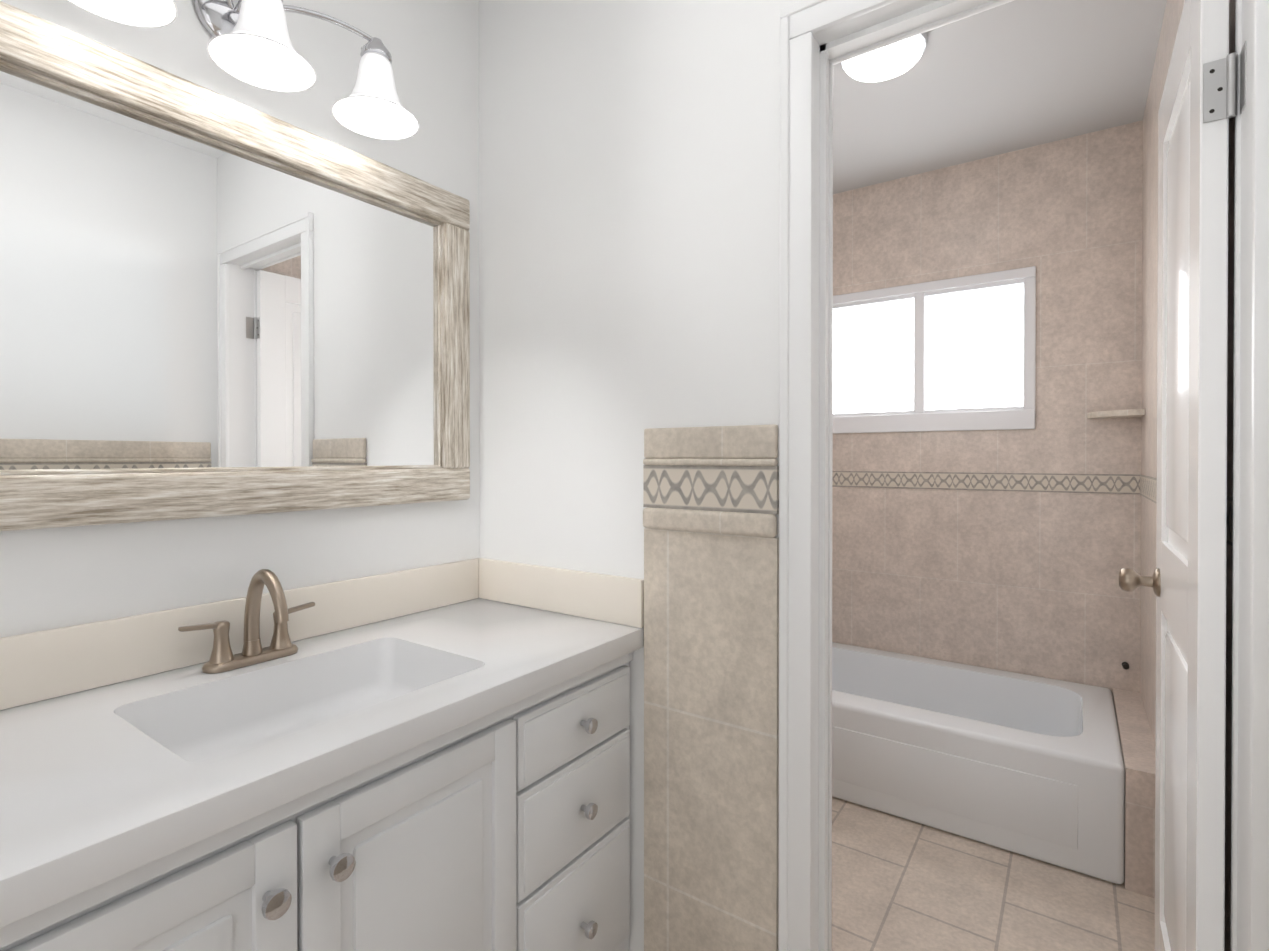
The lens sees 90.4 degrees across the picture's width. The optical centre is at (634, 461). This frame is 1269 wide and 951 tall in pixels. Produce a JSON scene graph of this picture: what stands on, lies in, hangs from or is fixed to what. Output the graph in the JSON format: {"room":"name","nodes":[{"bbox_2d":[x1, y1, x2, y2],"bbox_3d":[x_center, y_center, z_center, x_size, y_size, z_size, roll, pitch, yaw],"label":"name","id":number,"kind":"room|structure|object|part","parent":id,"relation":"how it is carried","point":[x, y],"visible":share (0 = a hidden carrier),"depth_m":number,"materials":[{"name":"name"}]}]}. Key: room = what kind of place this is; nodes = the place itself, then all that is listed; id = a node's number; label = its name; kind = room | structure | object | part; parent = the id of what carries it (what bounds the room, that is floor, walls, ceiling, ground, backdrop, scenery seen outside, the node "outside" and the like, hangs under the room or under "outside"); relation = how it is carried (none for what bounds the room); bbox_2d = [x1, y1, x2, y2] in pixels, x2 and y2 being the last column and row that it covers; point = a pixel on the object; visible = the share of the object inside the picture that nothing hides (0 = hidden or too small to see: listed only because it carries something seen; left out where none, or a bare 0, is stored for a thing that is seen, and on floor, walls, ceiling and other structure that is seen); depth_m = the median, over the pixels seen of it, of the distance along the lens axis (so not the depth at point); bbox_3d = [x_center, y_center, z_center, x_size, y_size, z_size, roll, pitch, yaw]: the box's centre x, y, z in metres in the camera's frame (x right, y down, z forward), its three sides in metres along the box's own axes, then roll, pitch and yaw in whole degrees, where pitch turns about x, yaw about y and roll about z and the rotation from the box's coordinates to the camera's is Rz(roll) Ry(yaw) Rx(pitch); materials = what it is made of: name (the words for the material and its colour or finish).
{"room":"bathroom","nodes":[
{"label":"bathroom","id":0,"kind":"room"},
{"bbox_2d":[0,0,479,637],"bbox_3d":[-1.082,-0.023,0.887,0.100,2.500,2.343,0,0,35],"label":"wall","id":1,"kind":"structure","parent":0,"point":[52,578],"depth_m":1.34,"materials":[{"name":"white paint"}]},
{"bbox_2d":[0,1,469,530],"bbox_3d":[-0.770,-0.293,1.215,0.033,0.793,1.130,0,0,35],"label":"framed mirror","id":2,"kind":"object","parent":1,"relation":"attached to","point":[213,304],"visible":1,"depth_m":1.17,"materials":[{"name":"clear glass"}]},
{"bbox_2d":[68,0,418,139],"bbox_3d":[-0.693,-0.822,1.158,0.220,0.203,0.622,0,0,35],"label":"sconce","id":3,"kind":"object","parent":1,"relation":"attached to","point":[249,42],"visible":1,"depth_m":1.19,"materials":[{"name":"white glass"}]},
{"bbox_2d":[479,0,800,950],"bbox_3d":[-0.024,-0.027,1.516,0.915,2.500,0.100,0,0,35],"label":"wall","id":4,"kind":"structure","parent":0,"point":[629,222],"depth_m":1.47,"materials":[{"name":"white paint"}]},
{"bbox_2d":[643,507,776,537],"bbox_3d":[0.149,0.126,1.322,0.314,0.047,0.022,0,0,35],"label":"rail","id":5,"kind":"object","parent":4,"relation":"attached to","point":[739,523],"visible":0.96,"depth_m":1.30,"materials":[{"name":"tile"}]},
{"bbox_2d":[643,458,777,465],"bbox_3d":[0.150,0.001,1.323,0.314,0.015,0.018,0,0,35],"label":"tile trim","id":6,"kind":"structure","parent":4,"relation":"attached to","point":[708,462],"depth_m":1.31,"materials":[{"name":"tile"}]},
{"bbox_2d":[643,465,778,513],"bbox_3d":[0.152,0.055,1.325,0.314,0.094,0.012,0,0,35],"label":"tile border","id":7,"kind":"object","parent":4,"relation":"attached to","point":[748,489],"depth_m":1.31,"materials":[{"name":"beige tile"}]},
{"bbox_2d":[644,424,777,458],"bbox_3d":[0.152,-0.040,1.324,0.314,0.067,0.013,0,0,35],"label":"tile trim","id":8,"kind":"structure","parent":4,"relation":"attached to","point":[740,442],"depth_m":1.31,"materials":[{"name":"tile"}]},
{"bbox_2d":[644,528,778,950],"bbox_3d":[0.153,0.687,1.330,0.314,1.075,0.010,0,0,35],"label":"field","id":9,"kind":"object","parent":4,"relation":"attached to","point":[711,734],"visible":0.89,"depth_m":1.32,"materials":[{"name":"tile"}]},
{"bbox_2d":[818,44,827,950],"bbox_3d":[0.373,0.205,1.244,0.012,2.040,0.015,0,0,35],"label":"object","id":10,"kind":"object","parent":4,"relation":"attached to","point":[823,491],"visible":1,"depth_m":1.24,"materials":[{"name":"white paint"}]},
{"bbox_2d":[779,0,1268,950],"bbox_3d":[0.617,0.177,1.069,0.726,2.097,0.140,0,0,35],"label":"door frame","id":11,"kind":"structure","parent":4,"relation":"attached to","point":[803,22],"depth_m":1.19,"materials":[{"name":"white paint"}]},
{"bbox_3d":[0.651,0.177,1.119,0.726,2.097,0.020,0,0,35],"label":"bathroom door casing trim","id":12,"kind":"part","parent":11,"relation":"part of","materials":[{"name":"white wood"}]},
{"bbox_2d":[1119,0,1246,950],"bbox_3d":[1.012,0.206,1.202,0.118,2.022,0.637,0,0,35],"label":"bathroom door","id":13,"kind":"structure","parent":11,"relation":"attached to","point":[1186,581],"depth_m":1.01,"materials":[{"name":"white paint"}]},
{"bbox_3d":[0.886,-0.558,0.917,0.002,0.090,0.033,0,0,35],"label":"door jamb hinge leaf","id":14,"kind":"part","parent":13,"relation":"part of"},
{"bbox_2d":[832,120,1142,692],"bbox_3d":[1.300,-0.034,2.856,1.550,2.500,0.100,0,0,35],"label":"wall","id":15,"kind":"structure","parent":0,"point":[1023,582],"depth_m":2.59,"materials":[{"name":"tile"}]},
{"bbox_2d":[833,266,1035,433],"bbox_3d":[1.280,-0.464,2.826,0.878,0.660,0.070,0,0,35],"label":"window","id":16,"kind":"structure","parent":15,"relation":"in","point":[955,354],"depth_m":2.79,"materials":[{"name":"white glass"}]},
{"bbox_2d":[832,471,1139,493],"bbox_3d":[1.271,0.084,2.814,1.550,0.075,0.004,0,0,35],"label":"tile border","id":17,"kind":"object","parent":15,"relation":"attached to","point":[1088,483],"depth_m":2.64,"materials":[{"name":"beige tile"}]},
{"bbox_2d":[1122,662,1128,669],"bbox_3d":[1.860,0.774,2.388,0.022,0.021,0.033,0,0,35],"label":"door stop","id":18,"kind":"object","parent":15,"relation":"attached to","point":[1125,665],"visible":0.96,"depth_m":2.38,"materials":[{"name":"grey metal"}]},
{"bbox_2d":[832,797,1154,950],"bbox_3d":[0.167,1.255,1.154,1.850,0.060,4.200,0,0,35],"label":"floor","id":19,"kind":"structure","parent":0,"point":[900,884],"depth_m":1.76,"materials":[{"name":"tile"}]},
{"bbox_2d":[0,598,643,950],"bbox_3d":[-0.553,0.801,1.071,0.556,0.850,1.239,0,0,35],"label":"bathroom vanity","id":20,"kind":"object","parent":19,"relation":"on","point":[454,777],"visible":1,"depth_m":0.97,"materials":[{"name":"white paint"}]},
{"bbox_2d":[0,558,478,709],"bbox_3d":[-0.781,0.321,1.218,0.016,0.108,1.227,0,0,35],"label":"backsplash","id":21,"kind":"structure","parent":20,"relation":"on","point":[37,666],"depth_m":1.15,"materials":[{"name":"beige stone"}]},
{"bbox_2d":[178,569,314,673],"bbox_3d":[-0.679,0.286,1.157,0.152,0.178,0.236,0,0,35],"label":"faucet","id":22,"kind":"object","parent":20,"relation":"on","point":[223,658],"visible":1,"depth_m":1.16,"materials":[{"name":"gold metal"}]},
{"bbox_2d":[476,558,643,627],"bbox_3d":[-0.206,0.319,1.575,0.550,0.108,0.016,0,0,35],"label":"side splash","id":23,"kind":"structure","parent":20,"relation":"on","point":[608,598],"depth_m":1.54,"materials":[{"name":"beige stone"}]},
{"bbox_2d":[832,642,1124,884],"bbox_3d":[1.018,1.042,2.528,1.462,0.349,0.766,0,0,35],"label":"bathtub","id":24,"kind":"object","parent":19,"relation":"on","point":[1031,766],"visible":0.58,"depth_m":2.10,"materials":[{"name":"white ceramic"}]},
{"bbox_2d":[1113,688,1155,897],"bbox_3d":[1.654,1.046,2.088,0.083,0.348,0.763,0,0,35],"label":"wall","id":25,"kind":"structure","parent":19,"relation":"on","point":[1138,747],"depth_m":1.79,"materials":[{"name":"tile"}]},
{"bbox_2d":[832,0,1166,193],"bbox_3d":[0.838,-1.310,2.101,1.850,0.060,1.857,0,0,35],"label":"ceiling","id":26,"kind":"structure","parent":0,"point":[1014,75],"depth_m":2.17,"materials":[{"name":"grey paint"}]},
{"bbox_2d":[841,32,927,81],"bbox_3d":[0.767,-1.250,1.947,0.254,0.057,0.254,0,0,35],"label":"flush ceiling light","id":27,"kind":"object","parent":26,"relation":"attached to","point":[892,60],"visible":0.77,"depth_m":1.93,"materials":[{"name":"white glass"}]},
{"bbox_2d":[1140,0,1234,950],"bbox_3d":[1.514,-0.027,1.635,0.200,2.500,1.857,0,0,35],"label":"wall","id":28,"kind":"structure","parent":0,"point":[1170,22],"depth_m":1.97,"materials":[{"name":"paint"}]},
{"bbox_2d":[1087,409,1144,418],"bbox_3d":[1.791,-0.177,2.350,0.165,0.022,0.165,0,0,35],"label":"corner shelf","id":29,"kind":"object","parent":28,"relation":"attached to","point":[1132,413],"visible":0.97,"depth_m":2.32,"materials":[{"name":"stone"}]},
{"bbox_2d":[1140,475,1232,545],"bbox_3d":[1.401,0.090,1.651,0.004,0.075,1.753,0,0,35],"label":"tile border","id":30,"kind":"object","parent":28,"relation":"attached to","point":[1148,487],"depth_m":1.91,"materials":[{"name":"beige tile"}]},
{"bbox_3d":[0.617,-1.053,1.063,0.648,0.442,0.100,0,0,35],"label":"wall","id":31,"kind":"structure","parent":0,"visible":0},
{"bbox_2d":[813,0,993,59],"bbox_3d":[0.617,-0.823,1.064,0.648,0.018,0.104,0,0,35],"label":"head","id":32,"kind":"object","parent":31,"relation":"attached to","point":[871,18],"visible":0.4,"depth_m":1.17},
{"bbox_2d":[820,0,971,53],"bbox_3d":[0.619,-0.808,1.066,0.612,0.012,0.015,0,0,35],"label":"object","id":33,"kind":"object","parent":32,"relation":"attached to","point":[931,9],"visible":1,"depth_m":1.16,"materials":[{"name":"white paint"}]}
]}

